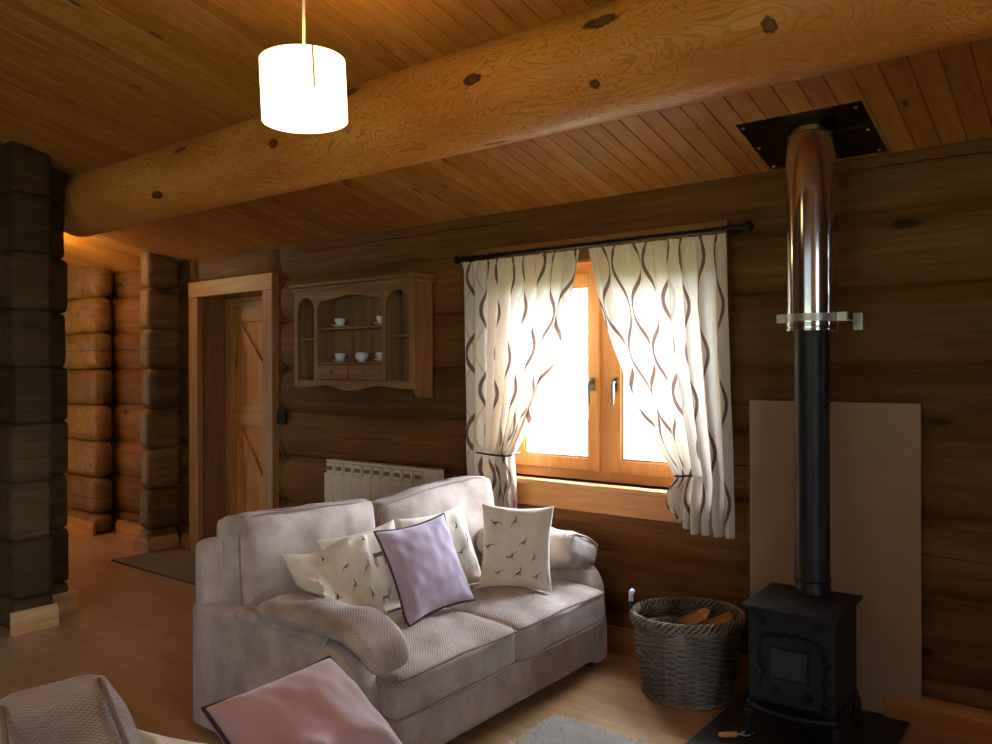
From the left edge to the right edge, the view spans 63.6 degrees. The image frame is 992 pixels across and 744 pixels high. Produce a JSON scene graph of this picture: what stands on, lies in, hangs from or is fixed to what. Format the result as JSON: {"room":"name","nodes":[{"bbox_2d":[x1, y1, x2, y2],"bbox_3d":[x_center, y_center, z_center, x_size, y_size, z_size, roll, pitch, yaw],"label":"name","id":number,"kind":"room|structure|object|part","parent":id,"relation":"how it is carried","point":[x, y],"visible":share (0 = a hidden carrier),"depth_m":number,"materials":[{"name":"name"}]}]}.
{"room":"cabin living room","nodes":[
{"label":"cabin living room","id":0,"kind":"room"},
{"bbox_2d":[0,141,52,628],"bbox_3d":[-3.293,0.032,4.961,1.952,2.765,0.230,0,0,38],"label":"wall partition","id":1,"kind":"structure","parent":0,"point":[26,380],"depth_m":4.36,"materials":[{"name":"brown wood"}]},
{"bbox_2d":[10,603,58,635],"bbox_3d":[-2.511,1.347,4.356,0.024,0.120,0.240,0,0,38],"label":"baseboard","id":2,"kind":"structure","parent":1,"relation":"attached to","point":[42,617],"depth_m":4.34,"materials":[{"name":"brown wood"}]},
{"bbox_2d":[47,166,68,594],"bbox_3d":[-2.667,0.059,4.707,0.279,2.708,0.207,0,0,38],"label":"wall","id":3,"kind":"structure","parent":0,"point":[59,535],"depth_m":4.66,"materials":[{"name":"brown wood"}]},
{"bbox_2d":[52,590,76,614],"bbox_3d":[-2.531,1.347,4.641,0.024,0.120,0.185,0,0,38],"label":"baseboard","id":4,"kind":"structure","parent":3,"relation":"attached to","point":[67,601],"depth_m":4.66,"materials":[{"name":"brown wood"}]},
{"bbox_2d":[60,266,112,536],"bbox_3d":[-3.816,0.218,7.270,1.090,2.390,0.226,0,0,38],"label":"wall","id":5,"kind":"structure","parent":0,"point":[88,315],"depth_m":6.99,"materials":[{"name":"brown wood"}]},
{"bbox_2d":[140,252,181,541],"bbox_3d":[-2.675,0.217,6.379,0.196,2.388,0.306,0,0,38],"label":"wall","id":6,"kind":"structure","parent":0,"point":[160,501],"depth_m":6.29,"materials":[{"name":"brown wood"}]},
{"bbox_2d":[133,535,149,552],"bbox_3d":[-2.769,1.347,6.249,0.210,0.120,0.024,0,0,38],"label":"baseboard","id":7,"kind":"structure","parent":6,"relation":"attached to","point":[139,542],"depth_m":6.25,"materials":[{"name":"brown wood"}]},
{"bbox_2d":[146,533,178,552],"bbox_3d":[-2.615,1.347,6.282,0.024,0.120,0.260,0,0,38],"label":"baseboard","id":8,"kind":"structure","parent":6,"relation":"attached to","point":[163,542],"depth_m":6.27,"materials":[{"name":"brown wood"}]},
{"bbox_2d":[0,530,975,743],"bbox_3d":[-1.863,1.430,2.163,11.000,0.050,6.540,0,0,38],"label":"floor","id":9,"kind":"structure","parent":0,"point":[131,627],"depth_m":3.77,"materials":[{"name":"laminate"}]},
{"bbox_2d":[0,674,141,743],"bbox_3d":[-0.098,0.969,1.067,1.032,0.862,1.624,0,0,-41],"label":"sofa","id":10,"kind":"object","parent":9,"relation":"on","point":[83,709],"visible":1,"depth_m":1.29,"materials":[{"name":"beige fabric"}]},
{"bbox_2d":[137,729,204,743],"bbox_3d":[-0.554,0.927,1.625,0.375,0.363,0.349,0,0,-40],"label":"cushion","id":11,"kind":"object","parent":10,"relation":"on","point":[146,737],"visible":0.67,"depth_m":1.68,"materials":[{"name":"beige fabric"}]},
{"bbox_2d":[201,655,401,743],"bbox_3d":[-0.376,0.842,1.765,0.361,0.282,0.378,0,0,34],"label":"cushion","id":12,"kind":"object","parent":10,"relation":"on","point":[317,703],"visible":1,"depth_m":1.73,"materials":[{"name":"fabric"}]},
{"bbox_2d":[111,547,195,584],"bbox_3d":[-2.187,1.398,5.755,1.305,0.014,0.520,0,0,38],"label":"doormat","id":13,"kind":"object","parent":9,"relation":"on","point":[175,563],"visible":0.57,"depth_m":5.84,"materials":[{"name":"brown fabric"}]},
{"bbox_2d":[193,476,606,743],"bbox_3d":[-0.312,0.970,3.470,1.034,0.862,1.637,0,0,38],"label":"sofa","id":14,"kind":"object","parent":9,"relation":"on","point":[433,680],"visible":0.69,"depth_m":3.10,"materials":[{"name":"beige fabric"}]},
{"bbox_3d":[-0.671,1.002,3.756,0.114,0.692,1.598,0,0,38],"label":"frame","id":15,"kind":"part","parent":14,"relation":"part of","materials":[{"name":"beige fabric"}]},
{"bbox_3d":[-0.786,1.128,2.901,0.961,0.478,0.128,0,0,38],"label":"arm","id":16,"kind":"part","parent":14,"relation":"part of"},
{"bbox_2d":[217,499,374,606],"bbox_3d":[-0.824,0.800,3.403,0.272,0.474,0.728,0,0,38],"label":"cushion","id":17,"kind":"object","parent":14,"relation":"on","point":[252,570],"depth_m":3.17,"materials":[{"name":"beige fabric"}]},
{"bbox_2d":[281,534,387,614],"bbox_3d":[-0.586,0.798,3.061,0.350,0.289,0.335,0,0,-39],"label":"cushion","id":18,"kind":"object","parent":14,"relation":"on","point":[342,571],"visible":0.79,"depth_m":3.08,"materials":[{"name":"beige fabric"}]},
{"bbox_2d":[316,519,400,611],"bbox_3d":[-0.513,0.810,3.252,0.272,0.348,0.411,0,0,32],"label":"cushion","id":19,"kind":"object","parent":14,"relation":"on","point":[383,582],"visible":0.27,"depth_m":3.27,"materials":[{"name":"beige fabric"}]},
{"bbox_2d":[373,551,385,566],"bbox_3d":[-0.476,0.744,3.304,0.095,0.111,0.020,-7,-14,-44],"label":"print","id":20,"kind":"object","parent":19,"relation":"attached to","point":[379,560],"depth_m":3.29},
{"bbox_2d":[383,587,390,602],"bbox_3d":[-0.444,0.909,3.258,0.008,0.059,0.052,0,0,34],"label":"print","id":21,"kind":"object","parent":19,"relation":"attached to","point":[386,590],"depth_m":3.26},
{"bbox_2d":[373,513,475,626],"bbox_3d":[-0.285,0.791,3.267,0.202,0.365,0.414,0,0,39],"label":"cushion","id":22,"kind":"object","parent":14,"relation":"on","point":[427,573],"visible":1,"depth_m":3.20,"materials":[{"name":"purple fabric"}]},
{"bbox_2d":[370,476,494,564],"bbox_3d":[-0.314,0.799,3.977,0.759,0.517,0.269,0,0,-45],"label":"cushion","id":23,"kind":"object","parent":14,"relation":"on","point":[441,496],"depth_m":3.93,"materials":[{"name":"beige fabric"}]},
{"bbox_2d":[396,505,480,583],"bbox_3d":[-0.244,0.805,3.590,0.418,0.357,0.182,0,0,-44],"label":"cushion","id":24,"kind":"object","parent":14,"relation":"on","point":[455,518],"visible":0.41,"depth_m":3.63,"materials":[{"name":"beige fabric"}]},
{"bbox_2d":[376,607,514,719],"bbox_3d":[-0.441,1.075,3.141,0.825,0.223,0.695,0,0,38],"label":"seat cushion","id":25,"kind":"object","parent":14,"relation":"on","point":[454,651],"depth_m":2.91,"materials":[{"name":"beige fabric"}]},
{"bbox_2d":[475,503,553,591],"bbox_3d":[0.088,0.795,3.633,0.352,0.376,0.141,0,0,8],"label":"cushion","id":26,"kind":"object","parent":14,"relation":"on","point":[516,547],"visible":1,"depth_m":3.59,"materials":[{"name":"beige fabric"}]},
{"bbox_2d":[449,566,603,659],"bbox_3d":[-0.017,1.071,3.687,0.828,0.221,0.696,0,0,38],"label":"seat cushion","id":27,"kind":"object","parent":14,"relation":"on","point":[542,621],"depth_m":3.44,"materials":[{"name":"beige fabric"}]},
{"bbox_3d":[0.128,1.126,4.083,0.961,0.478,0.128,0,0,38],"label":"arm","id":28,"kind":"part","parent":14,"relation":"part of"},
{"bbox_2d":[507,712,653,743],"bbox_3d":[0.378,1.379,2.511,1.113,0.038,0.969,0,0,38],"label":"shaggy rug","id":29,"kind":"object","parent":9,"relation":"on","point":[558,730],"visible":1,"depth_m":3.02,"materials":[{"name":"fabric"}]},
{"bbox_2d":[629,588,746,710],"bbox_3d":[0.830,1.182,3.483,0.497,0.433,0.497,0,0,43],"label":"basket","id":30,"kind":"object","parent":9,"relation":"on","point":[680,683],"visible":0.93,"depth_m":3.31,"materials":[{"name":"wicker"}]},
{"bbox_3d":[0.607,1.029,3.563,0.018,0.109,0.101,0,0,20],"label":"handle","id":31,"kind":"part","parent":30,"relation":"part of","materials":[{"name":"leather"}]},
{"bbox_2d":[648,614,679,627],"bbox_3d":[0.747,1.105,3.534,0.203,0.061,0.046,0,0,-43],"label":"log","id":32,"kind":"object","parent":30,"relation":"in","point":[670,618],"visible":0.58,"depth_m":3.54,"materials":[{"name":"brown wood"}]},
{"bbox_2d":[650,636,690,647],"bbox_3d":[0.741,1.147,3.398,0.043,0.052,0.182,0,0,-44],"label":"log","id":33,"kind":"object","parent":30,"relation":"in","point":[650,636],"visible":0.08,"depth_m":3.37,"materials":[{"name":"brown wood"}]},
{"bbox_2d":[674,607,710,624],"bbox_3d":[0.841,1.055,3.420,0.066,0.142,0.209,0,0,-17],"label":"log","id":34,"kind":"object","parent":30,"relation":"in","point":[694,617],"visible":0.97,"depth_m":3.37,"materials":[{"name":"brown wood"}]},
{"bbox_2d":[696,611,732,632],"bbox_3d":[0.940,1.078,3.436,0.176,0.085,0.040,0,0,-22],"label":"log","id":35,"kind":"object","parent":30,"relation":"in","point":[726,616],"visible":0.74,"depth_m":3.43,"materials":[{"name":"brown wood"}]},
{"bbox_2d":[685,688,908,743],"bbox_3d":[1.148,1.385,3.037,0.622,0.021,0.745,0,0,38],"label":"hearth slab","id":36,"kind":"object","parent":9,"relation":"on","point":[875,729],"visible":0.52,"depth_m":3.07,"materials":[{"name":"stone"}]},
{"bbox_2d":[718,731,753,737],"bbox_3d":[0.904,1.362,3.010,0.136,0.023,0.038,0,0,2],"label":"tool","id":37,"kind":"object","parent":36,"relation":"on","point":[725,734],"visible":1,"depth_m":3.00,"materials":[{"name":"wood"}]},
{"bbox_3d":[0.873,1.362,3.006,0.072,0.023,0.023,0,0,-2],"label":"handle","id":38,"kind":"part","parent":37,"relation":"part of","materials":[{"name":"brown wood"}]},
{"bbox_2d":[741,582,862,743],"bbox_3d":[1.161,1.124,3.039,0.348,0.511,0.413,0,0,36],"label":"wood stove","id":39,"kind":"object","parent":36,"relation":"on","point":[803,648],"visible":1,"depth_m":2.92,"materials":[{"name":"metal"}]},
{"bbox_3d":[0.962,1.311,3.017,0.050,0.137,0.050,0,0,36],"label":"leg","id":40,"kind":"part","parent":39,"relation":"part of","materials":[{"name":"metal"}]},
{"bbox_3d":[0.978,1.107,2.968,0.032,0.031,0.016,0,0,36],"label":"door knob","id":41,"kind":"part","parent":39,"relation":"part of","materials":[{"name":"black metal"}]},
{"bbox_3d":[1.062,1.071,2.914,0.144,0.119,0.008,0,0,36],"label":"glass frame","id":42,"kind":"part","parent":39,"relation":"part of","materials":[{"name":"metal"}]},
{"bbox_3d":[1.063,1.071,2.916,0.128,0.103,0.004,0,0,36],"label":"glass pane","id":43,"kind":"part","parent":39,"relation":"part of","materials":[{"name":"black glass"}]},
{"bbox_3d":[1.068,1.090,2.912,0.224,0.246,0.007,0,0,36],"label":"door moulding","id":44,"kind":"part","parent":39,"relation":"part of","materials":[{"name":"metal"}]},
{"bbox_3d":[1.073,1.091,2.918,0.234,0.258,0.014,0,0,36],"label":"door","id":45,"kind":"part","parent":39,"relation":"part of","materials":[{"name":"metal"}]},
{"bbox_3d":[1.171,0.875,3.053,0.348,0.014,0.380,0,0,36],"label":"plate","id":46,"kind":"part","parent":39,"relation":"part of","materials":[{"name":"metal"}]},
{"bbox_3d":[1.175,1.243,3.057,0.324,0.022,0.342,0,0,36],"label":"plate","id":47,"kind":"part","parent":39,"relation":"part of","materials":[{"name":"metal"}]},
{"bbox_2d":[794,330,830,595],"bbox_3d":[1.248,0.351,3.159,0.138,1.030,0.138,0,0,38],"label":"flue pipe","id":48,"kind":"object","parent":39,"relation":"on","point":[812,577],"visible":0.98,"depth_m":3.10,"materials":[{"name":"black metal"}]},
{"bbox_2d":[785,124,838,332],"bbox_3d":[1.246,-0.576,3.159,0.196,0.833,0.196,0,0,38],"label":"flue","id":49,"kind":"object","parent":48,"relation":"on","point":[811,149],"visible":0.94,"depth_m":3.08,"materials":[{"name":"grey metal"}]},
{"bbox_3d":[1.202,1.311,2.842,0.050,0.137,0.050,0,0,36],"label":"leg","id":50,"kind":"part","parent":39,"relation":"part of","materials":[{"name":"metal"}]},
{"bbox_3d":[1.388,1.310,3.096,0.050,0.137,0.050,0,0,36],"label":"leg","id":51,"kind":"part","parent":39,"relation":"part of","materials":[{"name":"metal"}]},
{"bbox_2d":[750,400,921,713],"bbox_3d":[1.394,0.748,3.334,0.678,1.248,0.011,0,0,38],"label":"board","id":52,"kind":"object","parent":9,"relation":"on","point":[875,448],"visible":0.74,"depth_m":3.24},
{"bbox_2d":[0,0,991,272],"bbox_3d":[-1.878,-1.542,2.073,11.100,1.431,6.590,0,0,38],"label":"ceiling","id":53,"kind":"structure","parent":0,"point":[87,85],"depth_m":3.37,"materials":[{"name":"brown wood"}]},
{"bbox_2d":[259,0,347,133],"bbox_3d":[-0.552,-1.023,2.298,0.248,0.616,0.246,0,0,38],"label":"pendant lamp","id":54,"kind":"object","parent":53,"relation":"hanging from","point":[303,89],"visible":1,"depth_m":2.21,"materials":[{"name":"fabric"}]},
{"bbox_3d":[-0.552,-0.807,2.298,0.248,0.182,0.246,0,0,38],"label":"lamp shade","id":55,"kind":"part","parent":54,"relation":"part of","materials":[{"name":"fabric"}]},
{"bbox_3d":[-0.552,-1.079,2.298,0.008,0.444,0.008,0,0,-30],"label":"cord","id":56,"kind":"part","parent":54,"relation":"part of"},
{"bbox_3d":[-0.552,-0.794,2.298,0.060,0.085,0.060,0,0,38],"label":"bulb","id":57,"kind":"part","parent":54,"relation":"part of","materials":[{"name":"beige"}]},
{"bbox_2d":[62,0,991,236],"bbox_3d":[0.484,-1.034,2.593,7.800,0.372,0.373,0,0,38],"label":"ceiling beam","id":58,"kind":"structure","parent":53,"relation":"attached to","point":[617,59],"depth_m":2.68,"materials":[{"name":"brown wood"}]},
{"bbox_2d":[736,101,886,168],"bbox_3d":[1.263,-0.934,3.198,0.466,0.098,0.408,0,0,38],"label":"ceiling plate","id":59,"kind":"object","parent":53,"relation":"attached to","point":[857,135],"visible":0.7,"depth_m":3.14,"materials":[{"name":"metal"}]},
{"bbox_3d":[1.073,-0.960,3.203,0.160,0.044,0.185,0,0,38],"label":"half plate","id":60,"kind":"part","parent":59,"relation":"part of","materials":[{"name":"metal"}]},
{"bbox_3d":[1.195,-0.916,3.361,0.160,0.058,0.233,0,0,38],"label":"half plate","id":61,"kind":"part","parent":59,"relation":"part of","materials":[{"name":"metal"}]},
{"bbox_3d":[1.170,-0.972,3.062,0.166,0.022,0.079,0,0,38],"label":"half plate","id":62,"kind":"part","parent":59,"relation":"part of","materials":[{"name":"metal"}]},
{"bbox_3d":[1.345,-0.909,3.289,0.166,0.044,0.163,0,0,38],"label":"half plate","id":63,"kind":"part","parent":59,"relation":"part of","materials":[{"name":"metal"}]},
{"bbox_3d":[1.323,-0.961,3.010,0.140,0.044,0.185,0,0,38],"label":"half plate","id":64,"kind":"part","parent":59,"relation":"part of","materials":[{"name":"metal"}]},
{"bbox_3d":[1.445,-0.917,3.167,0.140,0.058,0.233,0,0,38],"label":"half plate","id":65,"kind":"part","parent":59,"relation":"part of","materials":[{"name":"metal"}]},
{"bbox_2d":[104,137,991,714],"bbox_3d":[-0.024,0.240,4.548,10.800,2.420,0.098,0,0,38],"label":"wall","id":66,"kind":"structure","parent":0,"point":[915,225],"depth_m":3.61,"materials":[{"name":"brown wood"}]},
{"bbox_2d":[115,519,144,537],"bbox_3d":[-3.005,1.348,6.754,0.780,0.120,0.030,0,0,38],"label":"baseboard","id":67,"kind":"structure","parent":66,"relation":"attached to","point":[122,527],"depth_m":6.85,"materials":[{"name":"brown wood"}]},
{"bbox_2d":[181,533,188,549],"bbox_3d":[-2.463,1.347,6.351,0.110,0.120,0.024,0,0,38],"label":"baseboard","id":68,"kind":"structure","parent":66,"relation":"in","point":[184,537],"depth_m":6.34,"materials":[{"name":"brown wood"}]},
{"bbox_2d":[188,272,278,550],"bbox_3d":[-1.896,0.350,6.121,1.063,2.110,0.352,0,0,38],"label":"door","id":69,"kind":"structure","parent":66,"relation":"in","point":[234,321],"depth_m":6.28,"materials":[{"name":"brown wood"}]},
{"bbox_3d":[-1.987,-0.645,6.006,1.063,0.120,0.062,0,0,38],"label":"architrave","id":70,"kind":"part","parent":69,"relation":"part of","materials":[{"name":"brown wood"}]},
{"bbox_3d":[-1.837,0.415,6.208,0.660,1.940,0.023,0,0,38],"label":"rail","id":71,"kind":"part","parent":69,"relation":"part of","materials":[{"name":"brown wood"}]},
{"bbox_2d":[277,411,286,424],"bbox_3d":[-1.511,0.324,5.633,0.090,0.090,0.022,0,0,38],"label":"light switch","id":72,"kind":"object","parent":66,"relation":"attached to","point":[281,416],"visible":1,"depth_m":5.62,"materials":[{"name":"black plastic"}]},
{"bbox_2d":[288,272,435,397],"bbox_3d":[-0.861,-0.210,4.988,1.140,0.725,0.188,0,0,38],"label":"upper cabinet","id":73,"kind":"object","parent":66,"relation":"attached to","point":[403,301],"visible":1,"depth_m":4.95,"materials":[{"name":"brown wood"}]},
{"bbox_3d":[-1.268,-0.197,5.327,0.020,0.660,0.148,0,0,38],"label":"panel","id":74,"kind":"part","parent":73,"relation":"part of","materials":[{"name":"brown wood"}]},
{"bbox_2d":[299,338,313,340],"bbox_3d":[-1.186,-0.213,5.264,0.186,0.012,0.132,0,0,38],"label":"shelf","id":75,"kind":"object","parent":73,"relation":"attached to","point":[300,339],"depth_m":5.25,"materials":[{"name":"brown wood"}]},
{"bbox_3d":[-0.991,0.001,5.085,0.288,0.093,0.133,0,0,38],"label":"drawer","id":76,"kind":"part","parent":73,"relation":"part of","materials":[{"name":"brown wood"}]},
{"bbox_2d":[331,325,348,326],"bbox_3d":[-0.993,-0.290,5.095,0.113,0.016,0.113,0,0,38],"label":"saucer","id":77,"kind":"object","parent":73,"relation":"on","point":[331,325],"visible":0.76,"depth_m":5.06,"materials":[{"name":"white ceramic"}]},
{"bbox_2d":[334,319,345,324],"bbox_3d":[-0.994,-0.313,5.096,0.077,0.050,0.077,0,0,13],"label":"teacup","id":78,"kind":"object","parent":77,"relation":"on","point":[337,321],"visible":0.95,"depth_m":5.07,"materials":[{"name":"white ceramic"}]},
{"bbox_2d":[319,362,381,363],"bbox_3d":[-0.862,-0.056,5.010,0.602,0.012,0.140,0,0,38],"label":"shelf","id":79,"kind":"object","parent":73,"relation":"attached to","point":[319,362],"depth_m":4.95,"materials":[{"name":"brown wood"}]},
{"bbox_2d":[319,325,381,330],"bbox_3d":[-0.861,-0.276,5.013,0.602,0.012,0.132,0,0,38],"label":"shelf","id":80,"kind":"object","parent":73,"relation":"attached to","point":[321,327],"depth_m":5.06,"materials":[{"name":"brown wood"}]},
{"bbox_3d":[-0.897,0.059,4.939,1.008,0.016,0.018,0,0,38],"label":"rail","id":81,"kind":"part","parent":73,"relation":"part of","materials":[{"name":"brown wood"}]},
{"bbox_2d":[355,353,367,361],"bbox_3d":[-0.834,-0.091,4.972,0.080,0.058,0.082,0,0,-8],"label":"sugar bowl","id":82,"kind":"object","parent":73,"relation":"on","point":[361,357],"visible":0.98,"depth_m":4.94,"materials":[{"name":"white ceramic"}]},
{"bbox_3d":[-0.862,-0.550,4.988,1.140,0.045,0.188,0,0,38],"label":"cornice","id":83,"kind":"part","parent":73,"relation":"part of","materials":[{"name":"brown wood"}]},
{"bbox_3d":[-0.756,0.001,4.904,0.288,0.093,0.133,0,0,38],"label":"drawer","id":84,"kind":"part","parent":73,"relation":"part of","materials":[{"name":"brown wood"}]},
{"bbox_3d":[-0.806,-0.230,5.059,1.040,0.595,0.008,0,0,38],"label":"panel","id":85,"kind":"part","parent":73,"relation":"part of","materials":[{"name":"brown wood"}]},
{"bbox_2d":[387,334,408,337],"bbox_3d":[-0.522,-0.215,4.752,0.216,0.012,0.132,0,0,38],"label":"shelf","id":86,"kind":"object","parent":73,"relation":"attached to","point":[388,335],"depth_m":4.74,"materials":[{"name":"brown wood"}]},
{"bbox_3d":[-0.429,-0.189,4.679,0.020,0.680,0.148,0,0,38],"label":"panel","id":87,"kind":"part","parent":73,"relation":"part of","materials":[{"name":"brown wood"}]},
{"bbox_3d":[-0.992,-0.070,5.095,0.113,0.016,0.113,0,0,38],"label":"saucer","id":88,"kind":"object","parent":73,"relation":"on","visible":0},
{"bbox_2d":[334,353,345,359],"bbox_3d":[-0.994,-0.093,5.096,0.077,0.050,0.077,0,0,-3],"label":"teacup","id":89,"kind":"object","parent":88,"relation":"on","point":[339,356],"visible":0.98,"depth_m":5.07,"materials":[{"name":"white ceramic"}]},
{"bbox_3d":[-0.692,-0.290,4.862,0.113,0.015,0.113,0,0,38],"label":"saucer","id":90,"kind":"object","parent":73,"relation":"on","visible":0},
{"bbox_2d":[376,316,381,321],"bbox_3d":[-0.693,-0.314,4.864,0.077,0.050,0.077,0,0,5],"label":"teacup","id":91,"kind":"object","parent":90,"relation":"on","point":[379,318],"visible":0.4,"depth_m":4.83,"materials":[{"name":"white ceramic"}]},
{"bbox_3d":[-0.692,-0.070,4.862,0.113,0.016,0.113,0,0,38],"label":"saucer","id":92,"kind":"object","parent":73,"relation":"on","visible":0},
{"bbox_2d":[375,352,381,358],"bbox_3d":[-0.693,-0.094,4.863,0.077,0.050,0.077,0,0,-11],"label":"teacup","id":93,"kind":"object","parent":92,"relation":"on","point":[379,354],"visible":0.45,"depth_m":4.84,"materials":[{"name":"white ceramic"}]},
{"bbox_2d":[324,458,443,502],"bbox_3d":[-0.685,0.851,4.913,0.965,0.582,0.136,0,0,38],"label":"radiator","id":94,"kind":"object","parent":66,"relation":"attached to","point":[344,479],"visible":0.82,"depth_m":4.91,"materials":[{"name":"metal"}]},
{"bbox_2d":[452,221,754,263],"bbox_3d":[0.460,-0.638,4.045,1.733,0.048,0.104,0,0,38],"label":"pole","id":95,"kind":"object","parent":66,"relation":"attached to","point":[748,225],"visible":1,"depth_m":3.90,"materials":[{"name":"black metal"}]},
{"bbox_2d":[462,250,578,508],"bbox_3d":[0.115,0.092,4.258,0.775,1.415,0.080,0,0,37],"label":"curtain","id":96,"kind":"object","parent":95,"relation":"hanging from","point":[516,309],"visible":0.91,"depth_m":4.30,"materials":[{"name":"fabric"}]},
{"bbox_2d":[476,452,519,456],"bbox_3d":[-0.005,0.443,4.353,0.255,0.023,0.112,0,0,31],"label":"tieback","id":97,"kind":"object","parent":96,"relation":"attached to","point":[476,452],"visible":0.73,"depth_m":4.29,"materials":[{"name":"black metal"}]},
{"bbox_2d":[589,233,734,538],"bbox_3d":[0.755,0.060,3.760,0.746,1.355,0.079,0,0,38],"label":"curtain","id":98,"kind":"object","parent":95,"relation":"hanging from","point":[664,303],"visible":1,"depth_m":3.68,"materials":[{"name":"fabric"}]},
{"bbox_2d":[673,474,692,476],"bbox_3d":[0.884,0.470,3.677,0.129,0.023,0.128,0,0,38],"label":"tieback","id":99,"kind":"object","parent":98,"relation":"attached to","point":[673,474],"visible":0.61,"depth_m":3.63,"materials":[{"name":"black metal"}]},
{"bbox_2d":[475,219,732,522],"bbox_3d":[0.532,0.024,4.160,1.475,1.430,0.285,0,0,38],"label":"window","id":100,"kind":"structure","parent":66,"relation":"in","point":[605,480],"depth_m":4.14,"materials":[{"name":"brown wood"}]},
{"bbox_3d":[0.341,-0.001,4.346,0.545,1.040,0.065,0,0,38],"label":"sash","id":101,"kind":"part","parent":100,"relation":"part of","materials":[{"name":"brown wood"}]},
{"bbox_3d":[0.591,-0.002,4.175,1.250,1.140,0.070,0,0,38],"label":"frame","id":102,"kind":"part","parent":100,"relation":"part of","materials":[{"name":"brown wood"}]},
{"bbox_3d":[0.489,0.097,4.158,0.024,0.136,0.051,0,0,38],"label":"handle","id":103,"kind":"part","parent":100,"relation":"part of","materials":[{"name":"silver metal"}]},
{"bbox_3d":[0.500,0.583,4.104,1.310,0.028,0.155,0,0,38],"label":"sill","id":104,"kind":"part","parent":100,"relation":"part of","materials":[{"name":"brown wood"}]},
{"bbox_3d":[0.591,-0.002,4.175,1.150,1.140,0.069,0,0,38],"label":"frame rail","id":105,"kind":"part","parent":100,"relation":"part of","materials":[{"name":"brown wood"}]},
{"bbox_3d":[0.485,-0.631,4.098,1.240,0.120,0.059,0,0,38],"label":"architrave","id":106,"kind":"part","parent":100,"relation":"part of","materials":[{"name":"brown wood"}]},
{"bbox_3d":[0.600,0.096,4.072,0.024,0.136,0.051,0,0,38],"label":"handle","id":107,"kind":"part","parent":100,"relation":"part of","materials":[{"name":"silver metal"}]},
{"bbox_3d":[0.820,-0.002,3.976,0.545,1.040,0.065,0,0,38],"label":"sash","id":108,"kind":"part","parent":100,"relation":"part of","materials":[{"name":"brown wood"}]},
{"bbox_2d":[607,624,748,684],"bbox_3d":[-0.232,1.338,4.634,3.440,0.125,0.024,0,0,38],"label":"baseboard","id":109,"kind":"structure","parent":66,"relation":"attached to","point":[620,640],"depth_m":3.94,"materials":[{"name":"brown wood"}]},
{"bbox_2d":[777,312,865,329],"bbox_3d":[1.338,-0.205,3.167,0.394,0.070,0.205,0,0,-7],"label":"bracket","id":110,"kind":"object","parent":66,"relation":"attached to","point":[859,319],"visible":0.91,"depth_m":3.10,"materials":[{"name":"metal"}]},
{"bbox_2d":[884,695,991,743],"bbox_3d":[2.877,1.330,2.190,3.330,0.125,0.024,0,0,38],"label":"baseboard","id":111,"kind":"structure","parent":66,"relation":"attached to","point":[949,719],"depth_m":3.07,"materials":[{"name":"brown wood"}]},
{"label":"outside","id":112,"kind":"structure","parent":0,"visible":0},
{"bbox_2d":[532,417,664,459],"bbox_3d":[-0.355,1.851,2.805,40.000,0.100,48.000,0,0,38],"label":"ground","id":113,"kind":"structure","parent":112,"point":[556,435],"depth_m":21.60,"materials":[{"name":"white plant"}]}
]}

